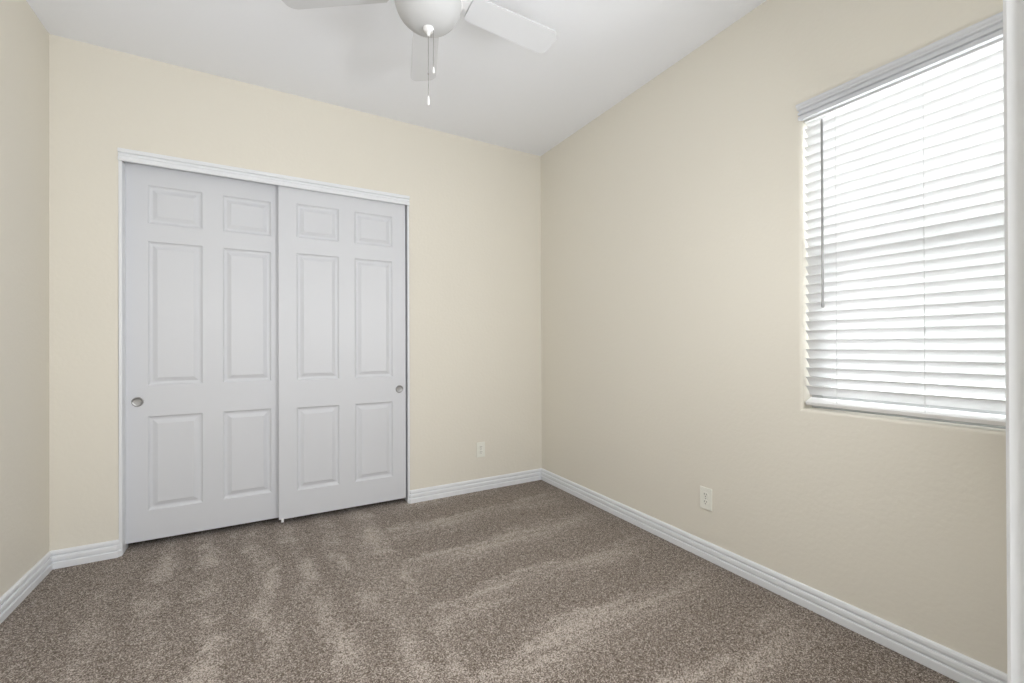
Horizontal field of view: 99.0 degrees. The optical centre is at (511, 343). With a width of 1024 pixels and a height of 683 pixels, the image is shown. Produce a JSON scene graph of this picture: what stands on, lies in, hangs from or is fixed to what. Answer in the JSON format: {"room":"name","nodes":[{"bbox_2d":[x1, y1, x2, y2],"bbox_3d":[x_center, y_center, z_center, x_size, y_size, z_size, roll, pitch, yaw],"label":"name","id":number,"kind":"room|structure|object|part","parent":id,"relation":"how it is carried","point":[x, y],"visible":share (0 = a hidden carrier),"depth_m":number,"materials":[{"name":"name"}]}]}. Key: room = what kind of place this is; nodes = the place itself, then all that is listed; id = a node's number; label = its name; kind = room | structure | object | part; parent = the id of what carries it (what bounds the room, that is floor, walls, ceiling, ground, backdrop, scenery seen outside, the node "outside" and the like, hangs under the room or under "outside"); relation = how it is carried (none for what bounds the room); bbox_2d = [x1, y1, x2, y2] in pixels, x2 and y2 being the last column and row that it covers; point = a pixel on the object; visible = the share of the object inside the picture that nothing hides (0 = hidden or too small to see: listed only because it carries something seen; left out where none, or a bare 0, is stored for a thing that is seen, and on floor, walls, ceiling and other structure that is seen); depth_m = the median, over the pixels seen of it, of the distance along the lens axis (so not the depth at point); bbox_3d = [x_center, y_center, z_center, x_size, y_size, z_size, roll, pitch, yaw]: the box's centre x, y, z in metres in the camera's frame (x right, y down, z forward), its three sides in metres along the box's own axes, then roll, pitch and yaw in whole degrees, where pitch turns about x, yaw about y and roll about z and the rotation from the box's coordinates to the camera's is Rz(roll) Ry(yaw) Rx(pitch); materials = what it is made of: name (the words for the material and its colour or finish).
{"room":"empty bedroom","nodes":[
{"label":"empty bedroom","id":0,"kind":"room"},
{"bbox_2d":[0,0,48,596],"bbox_3d":[-1.639,-0.214,0.823,0.140,2.730,3.111,0,0,-29],"label":"wall","id":1,"kind":"structure","parent":0,"point":[24,40],"depth_m":1.98,"materials":[{"name":"beige paint"}]},
{"bbox_2d":[0,551,52,623],"bbox_3d":[-1.596,1.086,0.910,0.017,0.091,2.991,0,0,-29],"label":"baseboard","id":2,"kind":"structure","parent":1,"relation":"attached to","point":[24,586],"depth_m":1.95,"materials":[{"name":"white paint"}]},
{"bbox_2d":[49,34,541,550],"bbox_3d":[-1.078,-0.210,2.993,3.250,2.730,0.120,0,0,-29],"label":"wall","id":3,"kind":"structure","parent":0,"point":[475,206],"depth_m":2.78,"materials":[{"name":"beige paint"}]},
{"bbox_2d":[51,540,122,568],"bbox_3d":[-2.213,1.092,2.275,0.282,0.091,0.027,0,0,-29],"label":"baseboard","id":4,"kind":"structure","parent":3,"relation":"attached to","point":[78,555],"depth_m":2.27,"materials":[{"name":"white paint"}]},
{"bbox_2d":[118,160,127,553],"bbox_3d":[-2.131,0.075,2.397,0.015,2.125,0.119,0,0,-29],"label":"trim","id":5,"kind":"structure","parent":3,"relation":"attached to","point":[121,166],"depth_m":2.35,"materials":[{"name":"white paint"}]},
{"bbox_2d":[124,162,278,543],"bbox_3d":[-1.791,0.043,2.612,0.800,2.113,0.038,0,0,-29],"label":"door","id":6,"kind":"structure","parent":3,"relation":"in","point":[202,317],"depth_m":2.58,"materials":[{"name":"white paint"}]},
{"bbox_3d":[-2.082,0.322,2.429,0.054,0.054,0.006,0,0,-29],"label":"handle","id":7,"kind":"part","parent":6,"relation":"part of","materials":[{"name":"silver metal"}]},
{"bbox_2d":[117,148,409,205],"bbox_3d":[-1.422,-1.019,2.730,1.583,0.066,0.016,0,0,-29],"label":"trim","id":8,"kind":"structure","parent":3,"relation":"attached to","point":[126,155],"depth_m":2.64,"materials":[{"name":"white paint"}]},
{"bbox_2d":[278,186,405,522],"bbox_3d":[-1.116,0.051,2.940,0.800,2.132,0.038,0,0,-29],"label":"door","id":9,"kind":"structure","parent":3,"relation":"in","point":[342,321],"depth_m":2.91,"materials":[{"name":"white paint"}]},
{"bbox_3d":[-0.798,0.320,3.099,0.054,0.054,0.006,0,0,-29],"label":"handle","id":10,"kind":"part","parent":9,"relation":"part of","materials":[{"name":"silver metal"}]},
{"bbox_2d":[404,205,409,502],"bbox_3d":[-0.765,0.072,3.166,0.013,2.125,0.119,0,0,-29],"label":"trim","id":11,"kind":"structure","parent":3,"relation":"attached to","point":[407,206],"depth_m":3.12,"materials":[{"name":"white paint"}]},
{"bbox_2d":[408,468,541,503],"bbox_3d":[-0.244,1.088,3.384,1.138,0.091,0.027,0,0,-29],"label":"baseboard","id":12,"kind":"structure","parent":3,"relation":"attached to","point":[464,487],"depth_m":3.34,"materials":[{"name":"white paint"}]},
{"bbox_2d":[477,442,484,456],"bbox_3d":[-0.242,0.819,3.385,0.070,0.114,0.009,0,0,-29],"label":"wall outlet","id":13,"kind":"object","parent":3,"relation":"attached to","point":[480,445],"visible":1,"depth_m":3.38,"materials":[{"name":"white plastic"}]},
{"bbox_2d":[26,0,765,155],"bbox_3d":[-0.324,-1.641,1.651,3.250,0.120,3.251,0,0,-29],"label":"ceiling","id":14,"kind":"structure","parent":0,"point":[487,87],"depth_m":2.36,"materials":[{"name":"white paint"}]},
{"bbox_2d":[282,0,556,105],"bbox_3d":[-0.276,-1.228,1.629,1.051,0.706,1.090,0,0,-29],"label":"ceiling fan","id":15,"kind":"object","parent":14,"relation":"hanging from","point":[429,20],"visible":1,"depth_m":1.71,"materials":[{"name":"white plastic"}]},
{"bbox_3d":[-0.670,-1.300,1.636,0.398,0.006,0.122,0,11,5],"label":"blade","id":16,"kind":"part","parent":15,"relation":"part of","materials":[{"name":"white"}]},
{"bbox_3d":[-0.392,-1.300,1.961,0.122,0.006,0.398,-11,2,-13],"label":"blade","id":17,"kind":"part","parent":15,"relation":"part of","materials":[{"name":"white"}]},
{"bbox_3d":[-0.307,-1.023,1.604,0.002,0.223,0.002,0,0,-7],"label":"pull chain","id":18,"kind":"part","parent":15,"relation":"part of","materials":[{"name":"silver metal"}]},
{"bbox_3d":[-0.307,-1.208,1.606,0.242,0.099,0.242,0,0,-29],"label":"lamp shade","id":19,"kind":"part","parent":15,"relation":"part of","materials":[{"name":"white glass"}]},
{"bbox_3d":[-0.288,-1.085,1.605,0.002,0.135,0.002,0,0,-7],"label":"pull chain","id":20,"kind":"part","parent":15,"relation":"part of","materials":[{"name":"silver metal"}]},
{"bbox_3d":[0.003,-1.302,1.796,0.398,0.006,0.122,0,-11,-31],"label":"blade","id":21,"kind":"part","parent":15,"relation":"part of","materials":[{"name":"white wood"}]},
{"bbox_2d":[0,480,958,682],"bbox_3d":[-0.426,1.131,1.841,2.970,0.014,3.756,0,0,-29],"label":"floor","id":22,"kind":"structure","parent":0,"point":[534,581],"depth_m":1.85,"materials":[{"name":"brown carpet"}]},
{"bbox_2d":[541,0,1006,673],"bbox_3d":[1.070,-0.219,2.349,0.140,2.730,3.111,0,0,-29],"label":"wall","id":23,"kind":"structure","parent":0,"point":[674,335],"depth_m":2.11,"materials":[{"name":"beige paint"}]},
{"bbox_2d":[700,486,711,510],"bbox_3d":[1.018,0.811,2.294,0.009,0.114,0.070,0,0,-29],"label":"wall outlet","id":24,"kind":"object","parent":23,"relation":"attached to","point":[705,493],"visible":1,"depth_m":2.29,"materials":[{"name":"white plastic"}]},
{"bbox_2d":[541,468,1006,682],"bbox_3d":[0.977,1.081,2.359,0.017,0.091,2.991,0,0,-29],"label":"baseboard","id":25,"kind":"structure","parent":23,"relation":"attached to","point":[961,668],"depth_m":1.83,"materials":[{"name":"white paint"}]},
{"bbox_2d":[796,11,1005,425],"bbox_3d":[1.457,-0.384,1.544,0.088,1.286,0.810,0,0,-29],"label":"window blind","id":26,"kind":"object","parent":23,"relation":"attached to","point":[905,250],"visible":1,"depth_m":1.58,"materials":[{"name":"white paint"}]},
{"bbox_3d":[1.339,-0.352,1.791,0.040,1.208,0.001,0,0,-29],"label":"ladder cord","id":27,"kind":"part","parent":26,"relation":"part of","materials":[{"name":"white fabric"}]},
{"bbox_3d":[1.475,0.244,1.551,0.051,0.030,0.784,0,0,-29],"label":"rail","id":28,"kind":"part","parent":26,"relation":"part of","materials":[{"name":"white plastic"}]},
{"bbox_3d":[1.472,-0.354,1.553,0.040,1.208,0.001,0,0,-29],"label":"ladder cord","id":29,"kind":"part","parent":26,"relation":"part of","materials":[{"name":"white fabric"}]},
{"bbox_2d":[812,367,1005,428],"bbox_3d":[1.541,-0.365,1.591,0.060,1.284,0.799,0,0,-29],"label":"window","id":30,"kind":"structure","parent":23,"relation":"in","point":[816,396],"depth_m":1.62,"materials":[{"name":"grey plastic"}]},
{"bbox_3d":[1.530,-0.082,1.584,0.022,0.648,0.730,0,0,-29],"label":"sash","id":31,"kind":"part","parent":30,"relation":"part of","materials":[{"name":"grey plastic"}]},
{"bbox_3d":[0.450,-0.223,0.283,2.970,2.730,0.120,0,0,-29],"label":"wall","id":32,"kind":"structure","parent":0,"visible":0},
{"bbox_2d":[1003,0,1023,682],"bbox_3d":[0.373,0.099,0.317,0.057,2.048,0.016,0,0,-29],"label":"trim","id":33,"kind":"structure","parent":32,"relation":"attached to","point":[1013,10],"depth_m":0.30,"materials":[{"name":"white paint"}]}
]}

